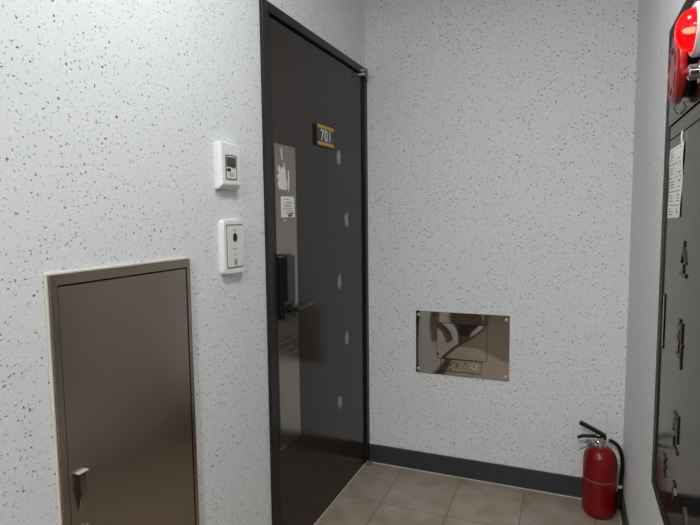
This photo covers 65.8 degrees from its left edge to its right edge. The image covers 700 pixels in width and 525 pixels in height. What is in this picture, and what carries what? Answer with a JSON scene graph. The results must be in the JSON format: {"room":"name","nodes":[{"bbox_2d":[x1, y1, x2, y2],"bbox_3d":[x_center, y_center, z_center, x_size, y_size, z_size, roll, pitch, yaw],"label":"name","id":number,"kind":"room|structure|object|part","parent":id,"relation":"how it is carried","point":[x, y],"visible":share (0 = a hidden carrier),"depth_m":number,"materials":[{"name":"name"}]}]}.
{"room":"apartment hallway","nodes":[
{"label":"apartment hallway","id":0,"kind":"room"},
{"bbox_2d":[0,0,364,524],"bbox_3d":[-0.901,0.007,0.635,0.120,2.600,4.900,1,5,22],"label":"wall","id":1,"kind":"structure","parent":0,"point":[113,112],"depth_m":1.37,"materials":[{"name":"paint"}]},
{"bbox_2d":[43,257,198,524],"bbox_3d":[-0.535,0.461,1.366,0.024,0.918,0.453,1,5,22],"label":"access panel","id":2,"kind":"object","parent":1,"relation":"attached to","point":[120,337],"visible":1,"depth_m":1.32,"materials":[{"name":"metal"}]},
{"bbox_3d":[-0.596,0.514,1.209,0.013,0.093,0.022,1,5,22],"label":"flush handle","id":3,"kind":"part","parent":2,"relation":"part of","materials":[{"name":"metal"}]},
{"bbox_2d":[213,141,240,189],"bbox_3d":[-0.381,-0.301,1.687,0.028,0.142,0.106,1,5,22],"label":"wall box","id":4,"kind":"object","parent":1,"relation":"attached to","point":[226,155],"visible":1,"depth_m":1.66,"materials":[{"name":"white plastic"}]},
{"bbox_2d":[219,220,243,274],"bbox_3d":[-0.376,-0.051,1.726,0.022,0.171,0.108,1,5,22],"label":"intercom","id":5,"kind":"object","parent":1,"relation":"attached to","point":[231,251],"visible":1,"depth_m":1.71,"materials":[{"name":"white plastic"}]},
{"bbox_3d":[-0.370,-0.052,1.731,0.010,0.130,0.082,1,5,22],"label":"plate","id":6,"kind":"part","parent":5,"relation":"part of","materials":[{"name":"white plastic"}]},
{"bbox_2d":[259,0,372,524],"bbox_3d":[-0.104,0.091,2.418,0.125,2.100,1.025,1,5,22],"label":"door","id":7,"kind":"structure","parent":1,"relation":"in","point":[314,95],"depth_m":2.30,"materials":[{"name":"black paint"}]},
{"bbox_3d":[-0.185,0.172,2.122,0.045,0.035,0.158,1,5,22],"label":"lever handle","id":8,"kind":"part","parent":7,"relation":"part of","materials":[{"name":"black plastic"}]},
{"bbox_3d":[-0.111,-0.549,2.356,0.012,0.088,0.172,1,5,22],"label":"number plate","id":9,"kind":"part","parent":7,"relation":"part of","materials":[{"name":"black plastic"}]},
{"bbox_2d":[315,463,620,524],"bbox_3d":[1.017,1.273,1.411,3.140,0.100,2.470,1,5,22],"label":"floor","id":10,"kind":"structure","parent":0,"point":[379,494],"depth_m":2.53,"materials":[{"name":"tile"}]},
{"bbox_2d":[577,421,624,519],"bbox_3d":[1.115,0.923,2.418,0.151,0.417,0.142,-2,5,-20],"label":"fire extinguisher","id":11,"kind":"object","parent":10,"relation":"on","point":[600,499],"visible":1,"depth_m":2.38,"materials":[{"name":"red paint"},{"name":"black rubber"},{"name":"chrome"}]},
{"bbox_3d":[1.074,0.782,2.422,0.105,0.026,0.022,1,5,22],"label":"carry handle","id":12,"kind":"part","parent":11,"relation":"part of","materials":[{"name":"metal"}]},
{"bbox_3d":[1.084,0.748,2.415,0.113,0.067,0.024,1,5,22],"label":"squeeze lever","id":13,"kind":"part","parent":11,"relation":"part of","materials":[{"name":"black metal"}]},
{"bbox_2d":[364,0,638,482],"bbox_3d":[0.687,-0.192,2.687,1.492,2.600,0.120,1,5,22],"label":"wall","id":14,"kind":"structure","parent":0,"point":[500,133],"depth_m":2.60,"materials":[{"name":"paint"}]},
{"bbox_2d":[416,310,509,381],"bbox_3d":[0.560,0.416,2.724,0.469,0.326,0.011,1,5,22],"label":"wall access panel","id":15,"kind":"object","parent":14,"relation":"attached to","point":[470,345],"visible":1,"depth_m":2.72,"materials":[{"name":"metal"}]},
{"bbox_2d":[370,443,616,497],"bbox_3d":[0.677,1.059,2.736,1.228,0.101,0.012,1,5,22],"label":"baseboard","id":16,"kind":"structure","parent":14,"relation":"attached to","point":[556,483],"depth_m":2.74,"materials":[{"name":"black plastic"}]},
{"bbox_2d":[372,462,621,524],"bbox_3d":[0.250,1.203,1.704,1.228,0.004,2.238,1,5,22],"label":"trim","id":17,"kind":"structure","parent":14,"relation":"attached to","point":[372,462],"depth_m":2.72,"materials":[{"name":"beige"}]},
{"bbox_2d":[623,0,685,524],"bbox_3d":[0.872,-0.074,1.335,0.120,2.600,2.250,1,5,22],"label":"wall","id":18,"kind":"structure","parent":0,"point":[656,18],"depth_m":1.89,"materials":[{"name":"paint"}]},
{"bbox_2d":[620,493,628,524],"bbox_3d":[0.825,1.169,1.470,0.010,0.101,2.250,1,5,22],"label":"baseboard","id":19,"kind":"structure","parent":18,"relation":"attached to","point":[623,513],"depth_m":2.31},
{"bbox_2d":[651,0,699,524],"bbox_3d":[0.708,0.040,1.155,0.041,1.267,0.795,1,5,22],"label":"cabinet","id":20,"kind":"object","parent":18,"relation":"attached to","point":[675,476],"depth_m":1.22,"materials":[{"name":"metal"}]},
{"bbox_3d":[0.839,0.156,1.447,0.002,0.149,0.020,1,5,22],"label":"pull handle","id":21,"kind":"part","parent":20,"relation":"part of","materials":[{"name":"black paint"}]},
{"bbox_2d":[667,130,683,217],"bbox_3d":[0.799,-0.211,1.327,0.007,0.206,0.190,2,6,23],"label":"card","id":22,"kind":"object","parent":20,"relation":"hanging from","point":[676,154],"visible":1,"depth_m":1.32,"materials":[{"name":"white paper"}]},
{"bbox_2d":[667,43,692,114],"bbox_3d":[0.743,-0.424,1.222,0.031,0.154,0.158,1,5,22],"label":"bell","id":23,"kind":"object","parent":20,"relation":"attached to","point":[678,86],"visible":0.86,"depth_m":1.18,"materials":[{"name":"red painted metal"}]},
{"bbox_3d":[0.717,-0.444,1.106,0.008,0.229,0.689,1,5,22],"label":"panel","id":24,"kind":"part","parent":20,"relation":"part of","materials":[{"name":"metal"}]},
{"bbox_3d":[0.720,-0.310,1.118,0.005,0.032,0.689,1,5,22],"label":"cross rail","id":25,"kind":"part","parent":20,"relation":"part of","materials":[{"name":"metal"}]},
{"bbox_2d":[674,1,699,57],"bbox_3d":[0.686,-0.471,1.100,0.046,0.106,0.106,1,5,22],"label":"beacon light","id":26,"kind":"object","parent":20,"relation":"attached to","point":[687,27],"visible":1,"depth_m":1.07,"materials":[{"name":"red plastic"}]},
{"bbox_3d":[0.684,-0.380,1.080,0.033,0.044,0.044,1,5,22],"label":"call button","id":27,"kind":"part","parent":20,"relation":"part of","materials":[{"name":"silver metal"}]}
]}

